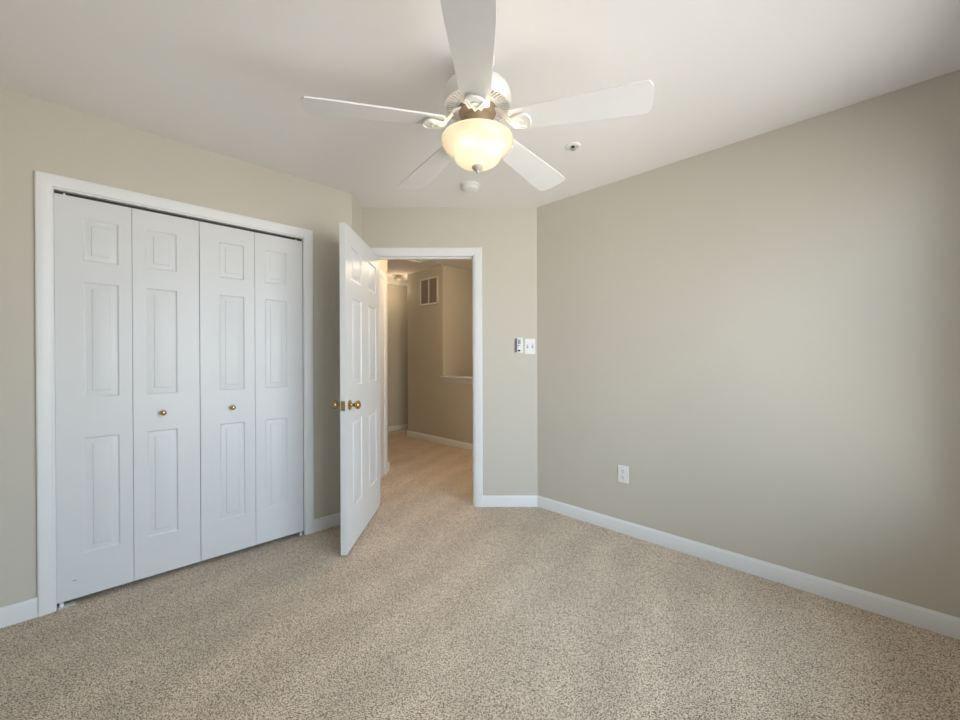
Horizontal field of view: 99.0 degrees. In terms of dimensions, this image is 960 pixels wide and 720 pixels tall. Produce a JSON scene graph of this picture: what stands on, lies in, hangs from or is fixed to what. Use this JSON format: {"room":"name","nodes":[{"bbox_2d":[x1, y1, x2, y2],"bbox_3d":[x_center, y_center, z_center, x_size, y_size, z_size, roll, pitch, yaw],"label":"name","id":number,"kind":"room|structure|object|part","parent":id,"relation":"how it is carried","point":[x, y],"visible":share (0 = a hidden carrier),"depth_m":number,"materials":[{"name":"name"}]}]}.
{"room":"empty bedroom","nodes":[
{"label":"empty bedroom","id":0,"kind":"room"},
{"bbox_2d":[0,87,351,607],"bbox_3d":[-1.684,-0.090,2.423,0.120,2.690,1.947,0,0,45],"label":"wall","id":1,"kind":"structure","parent":0,"point":[36,134],"depth_m":2.04,"materials":[{"name":"paint"}]},
{"bbox_2d":[0,598,37,627],"bbox_3d":[-2.160,1.165,1.855,0.014,0.088,0.216,0,0,45],"label":"baseboard","id":2,"kind":"structure","parent":1,"relation":"attached to","point":[26,610],"depth_m":1.89,"materials":[{"name":"paint"}]},
{"bbox_2d":[54,193,200,609],"bbox_3d":[-1.842,0.193,2.187,0.069,2.025,0.586,0,0,45],"label":"door","id":3,"kind":"structure","parent":1,"relation":"in","point":[127,346],"depth_m":2.16,"materials":[{"name":"paint"}]},
{"bbox_2d":[34,170,313,616],"bbox_3d":[-1.664,0.155,2.431,0.137,2.098,1.310,0,0,45],"label":"door frame","id":4,"kind":"structure","parent":1,"relation":"attached to","point":[46,184],"depth_m":1.97,"materials":[{"name":"paint"}]},
{"bbox_2d":[199,221,302,560],"bbox_3d":[-1.424,0.190,2.605,0.069,2.025,0.590,0,0,45],"label":"door","id":5,"kind":"structure","parent":1,"relation":"in","point":[251,329],"depth_m":2.58,"materials":[{"name":"paint"}]},
{"bbox_2d":[332,222,379,554],"bbox_3d":[-0.832,0.175,2.904,0.176,2.022,0.846,0,0,0],"label":"door","id":6,"kind":"structure","parent":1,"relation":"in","point":[359,264],"depth_m":2.75,"materials":[{"name":"paint"}]},
{"bbox_3d":[-0.884,0.280,2.557,0.072,0.064,0.064,0,0,0],"label":"knob","id":7,"kind":"part","parent":6,"relation":"part of","materials":[{"name":"gold metal"}]},
{"bbox_3d":[-0.832,0.280,2.486,0.025,0.060,0.010,0,0,0],"label":"latch plate","id":8,"kind":"part","parent":6,"relation":"part of","materials":[{"name":"gold metal"}]},
{"bbox_3d":[-0.779,0.280,2.557,0.072,0.064,0.064,0,0,0],"label":"knob","id":9,"kind":"part","parent":6,"relation":"part of","materials":[{"name":"gold metal"}]},
{"bbox_2d":[314,512,340,532],"bbox_3d":[-1.051,1.157,2.964,0.014,0.088,0.300,0,0,45],"label":"baseboard","id":10,"kind":"structure","parent":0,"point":[332,520],"depth_m":2.92,"materials":[{"name":"paint"}]},
{"bbox_2d":[352,195,362,239],"bbox_3d":[-1.013,-0.096,3.209,0.120,2.690,0.280,0,0,0],"label":"wall","id":11,"kind":"structure","parent":0,"point":[357,209],"depth_m":3.20,"materials":[{"name":"paint"}]},
{"bbox_2d":[379,260,387,476],"bbox_3d":[-1.060,-0.064,3.958,0.120,2.620,0.976,0,0,0],"label":"wall","id":12,"kind":"structure","parent":0,"point":[382,263],"depth_m":4.43,"materials":[{"name":"paint"}]},
{"bbox_2d":[380,269,386,478],"bbox_3d":[-0.991,0.147,3.896,0.017,2.099,0.878,0,0,0],"label":"door frame","id":13,"kind":"structure","parent":12,"relation":"attached to","point":[383,289],"depth_m":4.23,"materials":[{"name":"paint"}]},
{"bbox_3d":[-0.997,0.174,3.896,0.004,2.025,0.750,0,0,0],"label":"door","id":14,"kind":"part","parent":13,"relation":"part of","materials":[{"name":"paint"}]},
{"bbox_2d":[387,284,407,425],"bbox_3d":[-2.525,-0.069,5.848,0.120,2.620,5.900,0,0,45],"label":"wall","id":15,"kind":"structure","parent":0,"point":[397,296],"depth_m":6.90,"materials":[{"name":"paint"}]},
{"bbox_2d":[387,279,407,286],"bbox_3d":[-1.347,-1.297,6.924,0.020,0.080,1.900,0,0,45],"label":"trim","id":16,"kind":"structure","parent":15,"relation":"attached to","point":[389,281],"depth_m":6.86,"materials":[{"name":"paint"}]},
{"bbox_2d":[388,424,407,431],"bbox_3d":[-1.590,1.141,6.690,0.014,0.088,3.200,0,0,45],"label":"baseboard","id":17,"kind":"structure","parent":15,"relation":"attached to","point":[403,426],"depth_m":6.89,"materials":[{"name":"paint"}]},
{"bbox_2d":[387,260,471,281],"bbox_3d":[-0.321,-1.378,4.461,5.054,0.100,4.531,0,0,45],"label":"ceiling","id":18,"kind":"structure","parent":0,"point":[394,267],"depth_m":5.84,"materials":[{"name":"paint"}]},
{"bbox_2d":[393,275,403,281],"bbox_3d":[-1.287,-1.287,6.489,0.165,0.096,0.165,0,0,0],"label":"ceiling light","id":19,"kind":"object","parent":18,"relation":"attached to","point":[398,278],"visible":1,"depth_m":6.45,"materials":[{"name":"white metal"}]},
{"bbox_3d":[-1.287,-1.276,6.489,0.165,0.048,0.165,0,0,0],"label":"lamp shade","id":20,"kind":"part","parent":19,"relation":"part of","materials":[{"name":"white glass"}]},
{"bbox_2d":[405,260,433,263],"bbox_3d":[-0.859,-1.319,5.057,0.670,0.022,0.850,0,0,45],"label":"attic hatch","id":21,"kind":"object","parent":18,"relation":"attached to","point":[415,261],"visible":0.19,"depth_m":5.46,"materials":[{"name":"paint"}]},
{"bbox_2d":[407,265,472,443],"bbox_3d":[0.231,0.552,5.118,3.710,3.870,0.120,0,0,45],"label":"wall","id":22,"kind":"structure","parent":0,"point":[428,325],"depth_m":5.93,"materials":[{"name":"paint"}]},
{"bbox_2d":[420,275,437,305],"bbox_3d":[-0.749,-1.005,5.995,0.426,0.402,0.010,0,0,45],"label":"air vent","id":23,"kind":"object","parent":22,"relation":"in","point":[428,286],"visible":1,"depth_m":5.99,"materials":[{"name":"metal"}]},
{"bbox_2d":[407,430,472,450],"bbox_3d":[0.181,1.144,5.079,3.723,0.088,0.014,0,0,45],"label":"baseboard","id":24,"kind":"structure","parent":22,"relation":"attached to","point":[440,440],"depth_m":5.79,"materials":[{"name":"paint"}]},
{"bbox_2d":[440,376,472,383],"bbox_3d":[0.519,0.271,4.825,2.890,0.090,0.175,0,0,45],"label":"ledge","id":25,"kind":"object","parent":22,"relation":"on","point":[448,379],"visible":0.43,"depth_m":5.57,"materials":[{"name":"paint"}]},
{"bbox_2d":[363,207,536,494],"bbox_3d":[-0.278,-0.099,3.410,1.590,2.690,0.120,0,0,0],"label":"wall","id":26,"kind":"structure","parent":0,"point":[507,236],"depth_m":3.35,"materials":[{"name":"paint"}]},
{"bbox_2d":[371,247,482,506],"bbox_3d":[-0.450,0.141,3.404,0.938,2.111,0.141,0,0,0],"label":"door frame","id":27,"kind":"structure","parent":26,"relation":"attached to","point":[474,254],"depth_m":3.34,"materials":[{"name":"paint"}]},
{"bbox_2d":[483,495,536,506],"bbox_3d":[0.246,1.151,3.349,0.448,0.088,0.014,0,0,0],"label":"baseboard","id":28,"kind":"structure","parent":26,"relation":"attached to","point":[488,500],"depth_m":3.34,"materials":[{"name":"paint"}]},
{"bbox_2d":[515,338,522,352],"bbox_3d":[0.316,-0.120,3.338,0.068,0.126,0.022,0,0,0],"label":"remote","id":29,"kind":"object","parent":26,"relation":"attached to","point":[518,341],"visible":1,"depth_m":3.33,"materials":[{"name":"white plastic"}]},
{"bbox_2d":[525,339,534,353],"bbox_3d":[0.408,-0.110,3.341,0.086,0.124,0.018,0,0,0],"label":"light switch","id":30,"kind":"object","parent":26,"relation":"attached to","point":[529,343],"visible":1,"depth_m":3.34,"materials":[{"name":"white plastic"}]},
{"bbox_2d":[449,267,472,376],"bbox_3d":[0.002,0.547,6.395,0.120,3.870,1.360,0,0,45],"label":"wall","id":31,"kind":"structure","parent":0,"point":[460,280],"depth_m":6.02,"materials":[{"name":"paint"}]},
{"bbox_2d":[0,429,959,719],"bbox_3d":[-0.205,1.225,3.615,6.420,0.060,5.590,0,0,45],"label":"floor","id":32,"kind":"structure","parent":0,"point":[444,606],"depth_m":1.77,"materials":[{"name":"beige carpet"}]},
{"bbox_2d":[0,0,959,207],"bbox_3d":[-0.085,-1.337,1.763,3.638,0.200,3.167,0,0,45],"label":"ceiling","id":33,"kind":"structure","parent":0,"point":[230,78],"depth_m":1.74,"materials":[{"name":"paint"}]},
{"bbox_2d":[461,181,479,192],"bbox_3d":[-0.069,-1.219,2.909,0.132,0.046,0.132,0,0,0],"label":"smoke detector","id":34,"kind":"object","parent":33,"relation":"attached to","point":[467,186],"visible":1,"depth_m":2.87,"materials":[{"name":"white plastic"}]},
{"bbox_3d":[-0.069,-1.236,2.909,0.132,0.012,0.132,0,0,0],"label":"plate","id":35,"kind":"part","parent":34,"relation":"part of","materials":[{"name":"white plastic"}]},
{"bbox_2d":[301,0,653,190],"bbox_3d":[-0.016,-1.001,1.642,1.295,0.470,1.250,0,0,0],"label":"ceiling fan","id":36,"kind":"object","parent":33,"relation":"hanging from","point":[477,98],"visible":1,"depth_m":1.56,"materials":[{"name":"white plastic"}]},
{"bbox_3d":[-0.398,-0.945,1.574,0.531,0.051,0.149,0,0,-16],"label":"blade","id":37,"kind":"part","parent":36,"relation":"part of","materials":[{"name":"white laminate"}]},
{"bbox_3d":[-0.237,-0.947,2.019,0.149,0.051,0.531,0,0,-34],"label":"blade","id":38,"kind":"part","parent":36,"relation":"part of","materials":[{"name":"white laminate"}]},
{"bbox_3d":[-0.031,-0.944,1.283,0.151,0.051,0.532,0,0,0],"label":"blade","id":39,"kind":"part","parent":36,"relation":"part of","materials":[{"name":"white laminate"}]},
{"bbox_2d":[443,84,510,121],"bbox_3d":[-0.011,-1.049,1.685,0.278,0.040,0.278,0,0,0],"label":"motor","id":40,"kind":"object","parent":36,"relation":"attached to","point":[500,98],"depth_m":1.63,"materials":[{"name":"white metal"}]},
{"bbox_3d":[-0.010,-0.852,1.686,0.295,0.113,0.295,0,0,0],"label":"lamp shade","id":41,"kind":"part","parent":36,"relation":"part of","materials":[{"name":"white glass"}]},
{"bbox_3d":[0.237,-0.948,2.004,0.149,0.051,0.531,0,0,38],"label":"blade","id":42,"kind":"part","parent":36,"relation":"part of","materials":[{"name":"white laminate"}]},
{"bbox_3d":[0.368,-0.947,1.549,0.531,0.051,0.149,0,0,20],"label":"blade","id":43,"kind":"part","parent":36,"relation":"part of","materials":[{"name":"white laminate"}]},
{"bbox_2d":[565,142,580,150],"bbox_3d":[0.540,-1.230,2.380,0.088,0.023,0.088,0,0,0],"label":"sprinkler","id":44,"kind":"object","parent":33,"relation":"attached to","point":[572,146],"visible":1,"depth_m":2.37,"materials":[{"name":"white plastic"}]},
{"bbox_2d":[537,70,959,617],"bbox_3d":[1.417,-0.099,2.484,2.649,2.690,0.120,0,0,45],"label":"wall","id":45,"kind":"structure","parent":0,"point":[764,329],"depth_m":2.20,"materials":[{"name":"paint"}]},
{"bbox_2d":[618,465,628,483],"bbox_3d":[0.988,0.787,2.829,0.076,0.117,0.009,0,0,45],"label":"wall outlet","id":46,"kind":"object","parent":45,"relation":"attached to","point":[623,471],"visible":1,"depth_m":2.82,"materials":[{"name":"white plastic"}]},
{"bbox_2d":[537,495,959,639],"bbox_3d":[1.345,1.152,2.471,2.489,0.088,0.014,0,0,45],"label":"baseboard","id":47,"kind":"structure","parent":45,"relation":"attached to","point":[941,623],"depth_m":2.20,"materials":[{"name":"paint"}]}
]}

